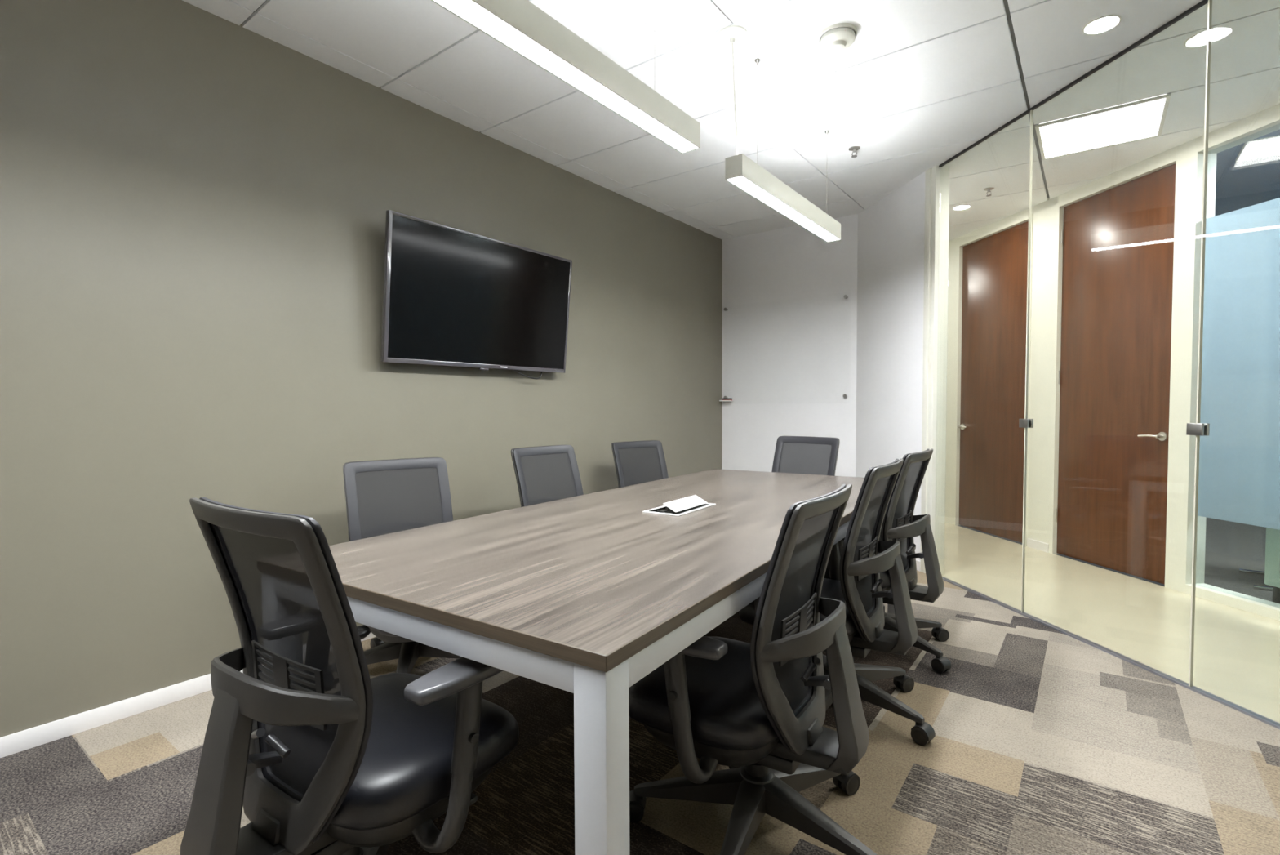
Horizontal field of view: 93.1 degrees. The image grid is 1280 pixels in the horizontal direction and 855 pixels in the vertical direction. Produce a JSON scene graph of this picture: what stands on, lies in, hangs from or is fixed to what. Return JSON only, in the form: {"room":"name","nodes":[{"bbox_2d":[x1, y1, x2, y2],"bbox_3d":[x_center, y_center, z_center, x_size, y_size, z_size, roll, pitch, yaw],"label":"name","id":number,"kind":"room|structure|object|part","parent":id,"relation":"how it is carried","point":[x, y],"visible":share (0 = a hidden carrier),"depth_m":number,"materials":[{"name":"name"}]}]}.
{"room":"conference room","nodes":[
{"label":"conference room","id":0,"kind":"room"},
{"bbox_2d":[0,0,722,737],"bbox_3d":[-1.321,-0.326,3.081,0.120,2.729,6.864,1,2,37],"label":"wall","id":1,"kind":"structure","parent":0,"point":[194,202],"depth_m":2.45,"materials":[{"name":"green paint"}]},
{"bbox_2d":[0,631,376,757],"bbox_3d":[-1.264,1.006,3.088,0.010,0.066,6.864,1,2,37],"label":"baseboard","id":2,"kind":"structure","parent":1,"relation":"attached to","point":[26,739],"depth_m":2.18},
{"bbox_2d":[381,209,572,378],"bbox_3d":[-0.873,-0.671,3.436,0.158,0.767,1.262,1,2,37],"label":"television","id":3,"kind":"object","parent":1,"relation":"attached to","point":[452,296],"visible":1,"depth_m":3.29,"materials":[{"name":"black plastic"}]},
{"bbox_2d":[0,569,1279,854],"bbox_3d":[0.758,1.084,1.575,5.063,0.001,6.864,1,2,37],"label":"floor","id":4,"kind":"structure","parent":0,"point":[1047,740],"depth_m":1.88,"materials":[{"name":"carpet"}]},
{"bbox_2d":[180,497,519,854],"bbox_3d":[-0.625,0.618,1.257,0.711,0.962,0.704,1,2,34],"label":"office chair","id":5,"kind":"object","parent":4,"relation":"on","point":[321,755],"visible":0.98,"depth_m":1.13,"materials":[{"name":"plastic"}]},
{"bbox_3d":[-0.705,0.460,1.141,0.445,0.638,0.129,1,2,34],"label":"frame","id":6,"kind":"part","parent":5,"relation":"part of","materials":[{"name":"plastic"}]},
{"bbox_3d":[-0.693,0.460,1.159,0.400,0.574,0.103,1,2,34],"label":"panel","id":7,"kind":"part","parent":5,"relation":"part of","materials":[{"name":"grey fabric"}]},
{"bbox_3d":[-0.706,0.790,1.149,0.155,0.038,0.200,1,2,34],"label":"support arm","id":8,"kind":"part","parent":5,"relation":"part of","materials":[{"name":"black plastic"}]},
{"bbox_3d":[-0.636,0.986,1.467,0.072,0.086,0.306,0,2,-5],"label":"leg","id":9,"kind":"part","parent":5,"relation":"part of","materials":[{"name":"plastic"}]},
{"bbox_3d":[-0.556,0.706,1.371,0.490,0.127,0.444,1,2,34],"label":"seat","id":10,"kind":"part","parent":5,"relation":"part of","materials":[{"name":"black leather"}]},
{"bbox_3d":[-0.404,0.664,1.200,0.169,0.341,0.079,0,2,10],"label":"armrest post","id":11,"kind":"part","parent":5,"relation":"part of","materials":[{"name":"black plastic"}]},
{"bbox_3d":[-0.414,0.766,1.284,0.165,0.014,0.040,1,2,34],"label":"height lever","id":12,"kind":"part","parent":5,"relation":"part of","materials":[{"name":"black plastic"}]},
{"bbox_2d":[342,457,462,673],"bbox_3d":[-1.007,0.601,2.612,0.704,0.904,0.703,-2,3,-38],"label":"office chair","id":13,"kind":"object","parent":4,"relation":"on","point":[383,496],"visible":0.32,"depth_m":2.67,"materials":[{"name":"grey fabric"}]},
{"bbox_3d":[-1.043,0.787,2.418,0.165,0.014,0.040,-2,3,-38],"label":"height lever","id":14,"kind":"part","parent":13,"relation":"part of","materials":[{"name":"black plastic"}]},
{"bbox_3d":[-1.123,0.682,2.429,0.079,0.341,0.169,1,2,27],"label":"armrest post","id":15,"kind":"part","parent":13,"relation":"part of","materials":[{"name":"black plastic"}]},
{"bbox_3d":[-1.146,0.951,2.532,0.306,0.086,0.072,-1,2,-29],"label":"leg","id":16,"kind":"part","parent":13,"relation":"part of","materials":[{"name":"plastic"}]},
{"bbox_3d":[-0.915,0.725,2.524,0.490,0.127,0.444,-2,3,-38],"label":"seat","id":17,"kind":"part","parent":13,"relation":"part of","materials":[{"name":"black leather"}]},
{"bbox_3d":[-1.081,0.464,2.722,0.445,0.638,0.129,-2,3,-38],"label":"frame","id":18,"kind":"part","parent":13,"relation":"part of","materials":[{"name":"plastic"}]},
{"bbox_3d":[-1.069,0.465,2.706,0.400,0.574,0.103,-2,3,-38],"label":"panel","id":19,"kind":"part","parent":13,"relation":"part of","materials":[{"name":"grey fabric"}]},
{"bbox_3d":[-0.951,0.953,2.442,0.072,0.086,0.306,-1,2,-11],"label":"leg","id":20,"kind":"part","parent":13,"relation":"part of","materials":[{"name":"plastic"}]},
{"bbox_3d":[-0.804,0.947,2.600,0.306,0.086,0.072,0,2,7],"label":"leg","id":21,"kind":"part","parent":13,"relation":"part of","materials":[{"name":"plastic"}]},
{"bbox_2d":[511,444,583,506],"bbox_3d":[-0.379,0.568,3.265,0.707,0.920,0.697,1,3,39],"label":"office chair","id":22,"kind":"object","parent":4,"relation":"on","point":[544,473],"visible":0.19,"depth_m":3.33,"materials":[{"name":"grey fabric"}]},
{"bbox_3d":[-0.500,0.425,3.333,0.103,0.574,0.400,1,3,39],"label":"panel","id":23,"kind":"part","parent":22,"relation":"part of","materials":[{"name":"grey fabric"}]},
{"bbox_2d":[328,468,894,854],"bbox_3d":[0.209,0.684,2.411,1.128,0.745,2.690,1,2,33],"label":"conference table","id":24,"kind":"object","parent":4,"relation":"on","point":[585,596],"visible":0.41,"depth_m":1.37,"materials":[{"name":"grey wood"}]},
{"bbox_3d":[-0.514,0.409,1.292,0.978,0.056,0.028,1,2,33],"label":"apron rail","id":25,"kind":"part","parent":24,"relation":"part of","materials":[{"name":"silver metal"}]},
{"bbox_3d":[-0.064,0.744,1.033,0.068,0.711,0.068,1,2,33],"label":"leg","id":26,"kind":"part","parent":24,"relation":"part of","materials":[{"name":"silver metal"}]},
{"bbox_2d":[642,494,715,515],"bbox_3d":[0.157,0.295,2.350,0.156,0.036,0.304,1,2,33],"label":"unit","id":27,"kind":"object","parent":24,"relation":"on","point":[687,504],"visible":1,"depth_m":2.30,"materials":[{"name":"white metal"}]},
{"bbox_3d":[0.127,0.299,2.370,0.064,0.021,0.256,1,2,33],"label":"lid","id":28,"kind":"part","parent":27,"relation":"part of","materials":[{"name":"silver metal"}]},
{"bbox_2d":[657,508,668,511],"bbox_3d":[0.086,0.312,2.289,0.028,0.005,0.036,1,2,33],"label":"outlet","id":29,"kind":"object","parent":27,"relation":"attached to","point":[660,509],"depth_m":2.28,"materials":[{"name":"black plastic"}]},
{"bbox_3d":[0.178,0.292,2.337,0.056,0.030,0.256,1,2,33],"label":"lid","id":30,"kind":"part","parent":27,"relation":"part of","materials":[{"name":"white metal"}]},
{"bbox_3d":[0.662,0.377,2.104,0.028,0.056,2.540,1,2,33],"label":"apron rail","id":31,"kind":"part","parent":24,"relation":"part of","materials":[{"name":"silver metal"}]},
{"bbox_3d":[1.361,0.663,3.218,0.068,0.711,0.068,1,2,33],"label":"leg","id":32,"kind":"part","parent":24,"relation":"part of","materials":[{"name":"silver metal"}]},
{"bbox_2d":[611,440,668,487],"bbox_3d":[0.089,0.549,4.155,0.704,0.892,0.702,-2,3,-40],"label":"office chair","id":33,"kind":"object","parent":4,"relation":"on","point":[636,462],"visible":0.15,"depth_m":4.27,"materials":[{"name":"grey fabric"}]},
{"bbox_3d":[0.007,0.418,4.271,0.400,0.574,0.103,-2,3,-40],"label":"panel","id":34,"kind":"part","parent":33,"relation":"part of","materials":[{"name":"grey fabric"}]},
{"bbox_2d":[629,484,877,854],"bbox_3d":[0.317,0.621,1.606,0.706,0.925,0.700,1,2,33],"label":"office chair","id":35,"kind":"object","parent":4,"relation":"on","point":[756,708],"visible":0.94,"depth_m":1.49,"materials":[{"name":"black plastic"}]},
{"bbox_3d":[0.136,0.976,1.663,0.306,0.086,0.072,0,2,8],"label":"leg","id":36,"kind":"part","parent":35,"relation":"part of","materials":[{"name":"plastic"}]},
{"bbox_3d":[0.145,0.689,1.476,0.169,0.341,0.079,-1,2,-32],"label":"armrest post","id":37,"kind":"part","parent":35,"relation":"part of","materials":[{"name":"black plastic"}]},
{"bbox_3d":[0.220,0.728,1.693,0.444,0.127,0.490,1,2,33],"label":"seat","id":38,"kind":"part","parent":35,"relation":"part of","materials":[{"name":"black leather"}]},
{"bbox_3d":[0.285,0.970,1.819,0.072,0.086,0.306,-1,2,-10],"label":"leg","id":39,"kind":"part","parent":35,"relation":"part of","materials":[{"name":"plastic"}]},
{"bbox_3d":[0.237,0.982,1.474,0.072,0.086,0.306,1,2,26],"label":"leg","id":40,"kind":"part","parent":35,"relation":"part of","materials":[{"name":"plastic"}]},
{"bbox_3d":[0.423,0.479,1.550,0.103,0.574,0.400,1,2,33],"label":"panel","id":41,"kind":"part","parent":35,"relation":"part of","materials":[{"name":"grey fabric"}]},
{"bbox_3d":[0.441,0.479,1.538,0.129,0.638,0.445,1,2,33],"label":"frame","id":42,"kind":"part","parent":35,"relation":"part of","materials":[{"name":"plastic"}]},
{"bbox_3d":[0.478,0.973,1.725,0.306,0.086,0.072,-1,2,-28],"label":"leg","id":43,"kind":"part","parent":35,"relation":"part of","materials":[{"name":"plastic"}]},
{"bbox_3d":[0.446,0.809,1.547,0.200,0.038,0.155,1,2,33],"label":"support arm","id":44,"kind":"part","parent":35,"relation":"part of","materials":[{"name":"black plastic"}]},
{"bbox_3d":[0.449,0.980,1.512,0.306,0.086,0.072,2,3,44],"label":"leg","id":45,"kind":"part","parent":35,"relation":"part of","materials":[{"name":"plastic"}]},
{"bbox_2d":[771,435,839,475],"bbox_3d":[1.008,0.533,3.892,0.700,0.935,0.706,2,3,44],"label":"office chair","id":46,"kind":"object","parent":4,"relation":"on","point":[806,455],"visible":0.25,"depth_m":3.99,"materials":[{"name":"grey fabric"}]},
{"bbox_3d":[1.079,0.382,3.982,0.400,0.574,0.103,2,3,44],"label":"panel","id":47,"kind":"part","parent":46,"relation":"part of","materials":[{"name":"grey fabric"}]},
{"bbox_3d":[1.093,0.381,3.997,0.445,0.638,0.129,2,3,44],"label":"frame","id":48,"kind":"part","parent":46,"relation":"part of","materials":[{"name":"plastic"}]},
{"bbox_2d":[738,458,935,745],"bbox_3d":[0.733,0.591,2.275,0.715,0.936,0.687,1,2,34],"label":"office chair","id":49,"kind":"object","parent":4,"relation":"on","point":[855,580],"visible":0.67,"depth_m":2.15,"materials":[{"name":"black plastic"}]},
{"bbox_3d":[0.650,0.693,2.366,0.444,0.127,0.490,1,2,34],"label":"seat","id":50,"kind":"part","parent":49,"relation":"part of","materials":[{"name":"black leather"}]},
{"bbox_3d":[0.737,0.945,2.493,0.072,0.086,0.306,0,2,-3],"label":"leg","id":51,"kind":"part","parent":49,"relation":"part of","materials":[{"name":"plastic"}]},
{"bbox_3d":[0.647,0.957,2.157,0.072,0.086,0.306,1,2,33],"label":"leg","id":52,"kind":"part","parent":49,"relation":"part of","materials":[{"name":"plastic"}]},
{"bbox_3d":[0.852,0.444,2.220,0.103,0.574,0.400,1,2,34],"label":"panel","id":53,"kind":"part","parent":49,"relation":"part of","materials":[{"name":"grey fabric"}]},
{"bbox_3d":[0.869,0.444,2.209,0.129,0.638,0.445,1,2,34],"label":"frame","id":54,"kind":"part","parent":49,"relation":"part of","materials":[{"name":"plastic"}]},
{"bbox_3d":[0.875,0.774,2.217,0.200,0.038,0.155,1,2,34],"label":"support arm","id":55,"kind":"part","parent":49,"relation":"part of","materials":[{"name":"black plastic"}]},
{"bbox_3d":[0.917,0.948,2.377,0.306,0.086,0.072,-1,2,-21],"label":"leg","id":56,"kind":"part","parent":49,"relation":"part of","materials":[{"name":"plastic"}]},
{"bbox_3d":[0.862,0.956,2.169,0.072,0.086,0.306,-2,3,-39],"label":"leg","id":57,"kind":"part","parent":49,"relation":"part of","materials":[{"name":"plastic"}]},
{"bbox_2d":[823,448,951,673],"bbox_3d":[1.112,0.570,2.868,0.707,0.933,0.697,1,3,37],"label":"office chair","id":58,"kind":"object","parent":4,"relation":"on","point":[900,523],"visible":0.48,"depth_m":2.71,"materials":[{"name":"black plastic"}]},
{"bbox_3d":[1.040,0.674,2.949,0.444,0.127,0.490,1,3,37],"label":"seat","id":59,"kind":"part","parent":58,"relation":"part of","materials":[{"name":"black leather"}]},
{"bbox_3d":[1.233,0.424,2.792,0.103,0.574,0.400,1,3,37],"label":"panel","id":60,"kind":"part","parent":58,"relation":"part of","materials":[{"name":"grey fabric"}]},
{"bbox_3d":[1.250,0.425,2.779,0.129,0.638,0.445,1,3,37],"label":"frame","id":61,"kind":"part","parent":58,"relation":"part of","materials":[{"name":"plastic"}]},
{"bbox_3d":[1.218,0.935,2.727,0.072,0.086,0.306,-1,2,-28],"label":"leg","id":62,"kind":"part","parent":58,"relation":"part of","materials":[{"name":"plastic"}]},
{"bbox_3d":[1.312,0.928,2.921,0.306,0.086,0.072,-1,2,-10],"label":"leg","id":63,"kind":"part","parent":58,"relation":"part of","materials":[{"name":"plastic"}]},
{"bbox_3d":[1.255,0.755,2.788,0.200,0.038,0.155,1,3,37],"label":"support arm","id":64,"kind":"part","parent":58,"relation":"part of","materials":[{"name":"black plastic"}]},
{"bbox_2d":[182,0,1279,241],"bbox_3d":[2.292,-1.710,1.133,8.149,0.174,12.280,1,2,37],"label":"ceiling","id":65,"kind":"structure","parent":0,"point":[920,82],"depth_m":2.93,"materials":[{"name":"tile"}]},
{"bbox_2d":[431,0,700,153],"bbox_3d":[-0.537,-1.322,1.339,0.083,0.595,2.438,1,2,37],"label":"pendant light","id":66,"kind":"object","parent":65,"relation":"hanging from","point":[521,26],"visible":1,"depth_m":1.78,"materials":[{"name":"silver metal"}]},
{"bbox_2d":[717,25,840,241],"bbox_3d":[0.754,-1.387,3.061,0.124,0.595,1.328,1,2,37],"label":"pendant light","id":67,"kind":"object","parent":65,"relation":"hanging from","point":[740,171],"visible":1,"depth_m":2.81,"materials":[{"name":"silver metal"}]},
{"bbox_3d":[0.410,-1.396,2.596,0.014,0.473,0.057,1,2,37],"label":"power cord","id":68,"kind":"part","parent":67,"relation":"part of","materials":[{"name":"white"}]},
{"bbox_2d":[728,176,838,240],"bbox_3d":[0.777,-1.095,3.101,0.070,0.004,1.240,1,2,37],"label":"diffuser","id":69,"kind":"object","parent":67,"relation":"attached to","point":[750,185],"depth_m":2.98,"materials":[{"name":"white plastic"}]},
{"bbox_2d":[817,22,857,52],"bbox_3d":[0.839,-1.636,2.573,0.156,0.063,0.156,1,2,37],"label":"smoke detector","id":70,"kind":"object","parent":65,"relation":"attached to","point":[837,37],"visible":1,"depth_m":2.54,"materials":[{"name":"white plastic"}]},
{"bbox_3d":[0.839,-1.661,2.572,0.156,0.014,0.156,1,2,37],"label":"plate","id":71,"kind":"part","parent":70,"relation":"part of","materials":[{"name":"white plastic"}]},
{"bbox_2d":[848,146,860,157],"bbox_3d":[1.314,-1.684,3.712,0.068,0.050,0.068,1,2,37],"label":"sprinkler","id":72,"kind":"object","parent":65,"relation":"attached to","point":[854,148],"visible":1,"depth_m":3.70,"materials":[{"name":"silver metal"}]},
{"bbox_2d":[952,204,970,209],"bbox_3d":[2.562,-1.752,4.823,0.129,0.006,0.129,1,2,37],"label":"recessed light","id":73,"kind":"object","parent":65,"relation":"in","point":[960,206],"visible":1,"depth_m":4.83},
{"bbox_2d":[983,186,994,196],"bbox_3d":[2.542,-1.713,4.413,0.068,0.050,0.068,1,2,37],"label":"sprinkler","id":74,"kind":"object","parent":65,"relation":"attached to","point":[988,188],"visible":1,"depth_m":4.40,"materials":[{"name":"silver metal"}]},
{"bbox_2d":[1082,14,1121,35],"bbox_3d":[1.914,-1.669,2.512,0.129,0.006,0.129,1,2,37],"label":"recessed light","id":75,"kind":"object","parent":65,"relation":"in","point":[1104,24],"visible":1,"depth_m":2.51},
{"bbox_2d":[1035,93,1171,159],"bbox_3d":[2.640,-1.709,3.483,0.580,0.018,0.580,1,2,37],"label":"recessed light","id":76,"kind":"object","parent":65,"relation":"in","point":[1143,119],"visible":1,"depth_m":3.47,"materials":[{"name":"white plastic"}]},
{"bbox_2d":[1184,28,1224,48],"bbox_3d":[2.429,-1.674,2.608,0.129,0.006,0.129,1,2,37],"label":"recessed light","id":77,"kind":"object","parent":65,"relation":"in","point":[1197,40],"visible":0.92,"depth_m":2.61,"materials":[{"name":"white"}]},
{"bbox_2d":[721,213,857,476],"bbox_3d":[1.292,-0.420,5.484,1.419,2.729,0.120,1,2,37],"label":"wall","id":78,"kind":"structure","parent":0,"point":[789,329],"depth_m":5.38,"materials":[{"name":"white paint"}]},
{"bbox_2d":[724,294,848,398],"bbox_3d":[1.267,-0.672,5.397,1.205,0.920,0.034,1,2,37],"label":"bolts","id":79,"kind":"object","parent":78,"relation":"attached to","point":[845,296],"visible":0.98,"depth_m":5.07,"materials":[{"name":"metal"}]},
{"bbox_3d":[0.814,-0.252,5.702,0.130,0.012,0.045,1,2,37],"label":"marker tray","id":80,"kind":"object","parent":79,"relation":"attached to","visible":0},
{"bbox_2d":[722,397,732,400],"bbox_3d":[0.820,-0.263,5.698,0.095,0.026,0.026,1,2,37],"label":"eraser","id":81,"kind":"object","parent":80,"relation":"on","point":[726,398],"visible":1,"depth_m":5.68,"materials":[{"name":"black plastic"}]},
{"bbox_2d":[855,171,925,561],"bbox_3d":[1.908,-0.394,4.665,0.115,2.729,1.085,0,2,-8],"label":"wall","id":82,"kind":"structure","parent":0,"point":[891,242],"depth_m":4.51,"materials":[{"name":"white paint"}]},
{"bbox_2d":[915,560,920,571],"bbox_3d":[1.863,0.941,4.614,0.010,0.066,0.904,0,2,-8],"label":"baseboard","id":83,"kind":"structure","parent":82,"relation":"attached to","point":[917,562],"depth_m":4.18,"materials":[{"name":"white"}]},
{"bbox_2d":[920,165,949,574],"bbox_3d":[1.992,-0.366,4.079,0.125,2.714,0.100,0,2,-8],"label":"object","id":84,"kind":"structure","parent":82,"relation":"attached to","point":[937,179],"depth_m":4.04,"materials":[{"name":"beige paint"}]},
{"bbox_2d":[1018,110,1033,612],"bbox_3d":[2.034,-0.349,3.628,0.038,2.695,0.794,0,2,-8],"label":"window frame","id":85,"kind":"structure","parent":82,"relation":"in","point":[1025,423],"depth_m":3.26,"materials":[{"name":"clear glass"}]},
{"bbox_2d":[938,0,1208,167],"bbox_3d":[2.278,-1.641,1.845,0.016,0.012,4.315,0,2,-8],"label":"trim","id":86,"kind":"structure","parent":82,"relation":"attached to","point":[1203,2],"depth_m":2.86,"materials":[{"name":"black metal"}]},
{"bbox_2d":[942,576,1279,728],"bbox_3d":[2.288,1.062,1.942,0.032,0.008,4.320,0,2,-8],"label":"trim","id":87,"kind":"structure","parent":82,"relation":"attached to","point":[1209,695],"depth_m":2.66,"materials":[{"name":"silver metal"}]},
{"bbox_2d":[1186,0,1212,686],"bbox_3d":[2.151,-0.321,2.812,0.038,2.695,0.908,0,2,-8],"label":"mullion","id":88,"kind":"structure","parent":87,"relation":"on","point":[1197,428],"depth_m":2.39,"materials":[{"name":"clear glass"}]},
{"bbox_2d":[942,522,1279,722],"bbox_3d":[2.739,1.020,3.208,10.433,0.001,10.433,1,2,37],"label":"floor","id":89,"kind":"structure","parent":0,"point":[1237,651],"depth_m":3.29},
{"bbox_2d":[947,129,1279,288],"bbox_3d":[4.780,-1.791,5.679,8.694,0.001,8.694,1,2,37],"label":"ceiling","id":90,"kind":"structure","parent":0,"point":[1245,184],"depth_m":4.28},
{"bbox_2d":[1235,134,1279,162],"bbox_3d":[4.188,-1.698,3.424,1.140,0.022,0.340,1,2,37],"label":"recessed light","id":91,"kind":"object","parent":90,"relation":"in","point":[1269,146],"visible":0.9,"depth_m":3.69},
{"bbox_2d":[948,103,1279,543],"bbox_3d":[3.414,-0.350,3.258,0.120,2.729,13.500,0,2,-8],"label":"wall","id":92,"kind":"structure","parent":0,"point":[1044,213],"depth_m":4.72,"materials":[{"name":"beige paint"}]},
{"bbox_2d":[944,244,956,524],"bbox_3d":[2.956,-0.421,6.409,0.132,2.655,1.330,0,2,-8],"label":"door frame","id":93,"kind":"structure","parent":92,"relation":"in","point":[951,342],"depth_m":5.80,"materials":[{"name":"beige paint"}]},
{"bbox_2d":[952,213,1033,546],"bbox_3d":[3.099,-0.383,5.304,0.164,2.655,0.900,0,2,-8],"label":"door","id":94,"kind":"structure","parent":92,"relation":"in","point":[991,292],"depth_m":5.29,"materials":[{"name":"brown wood"}]},
{"bbox_3d":[3.005,-0.006,5.628,0.065,0.056,0.144,0,2,-8],"label":"handle","id":95,"kind":"part","parent":94,"relation":"part of","materials":[{"name":"silver metal"}]},
{"bbox_2d":[1026,537,1048,552],"bbox_3d":[3.141,0.930,4.784,0.010,0.066,0.210,0,2,-8],"label":"baseboard","id":96,"kind":"structure","parent":92,"relation":"attached to","point":[1042,546],"depth_m":4.78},
{"bbox_2d":[1048,153,1182,588],"bbox_3d":[3.261,-0.344,4.171,0.164,2.655,0.930,0,2,-8],"label":"door","id":97,"kind":"structure","parent":92,"relation":"in","point":[1117,242],"depth_m":4.12,"materials":[{"name":"brown wood"}]},
{"bbox_3d":[3.260,0.055,3.855,0.065,0.056,0.144,0,2,-8],"label":"handle","id":98,"kind":"part","parent":97,"relation":"part of","materials":[{"name":"silver metal"}]},
{"bbox_2d":[1170,114,1279,621],"bbox_3d":[3.500,-0.291,2.620,0.132,2.655,2.210,0,2,-8],"label":"window","id":99,"kind":"structure","parent":92,"relation":"in","point":[1239,473],"depth_m":3.47,"materials":[{"name":"clear glass"}]},
{"bbox_2d":[1204,517,1272,601],"bbox_3d":[4.790,0.922,5.774,8.694,0.001,8.694,1,2,37],"label":"floor","id":100,"kind":"structure","parent":0,"point":[1230,546],"depth_m":4.56,"materials":[{"name":"carpet"}]},
{"bbox_2d":[1239,568,1272,590],"bbox_3d":[4.140,0.576,3.775,0.503,0.863,0.492,1,2,37],"label":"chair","id":101,"kind":"object","parent":100,"relation":"on","point":[1256,571],"visible":0.2,"depth_m":4.06,"materials":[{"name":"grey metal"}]},
{"bbox_3d":[4.271,0.594,3.950,0.503,0.814,0.056,1,2,37],"label":"sled leg","id":102,"kind":"part","parent":101,"relation":"part of","materials":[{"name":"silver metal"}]},
{"bbox_3d":[4.010,0.607,3.601,0.503,0.814,0.056,1,2,37],"label":"sled leg","id":103,"kind":"part","parent":101,"relation":"part of","materials":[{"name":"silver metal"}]},
{"bbox_2d":[1264,527,1279,603],"bbox_3d":[3.754,0.706,3.212,0.440,0.620,0.440,0,2,-8],"label":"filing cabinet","id":104,"kind":"object","parent":100,"relation":"on","point":[1272,569],"visible":0.61,"depth_m":3.36,"materials":[{"name":"white plastic"}]}
]}

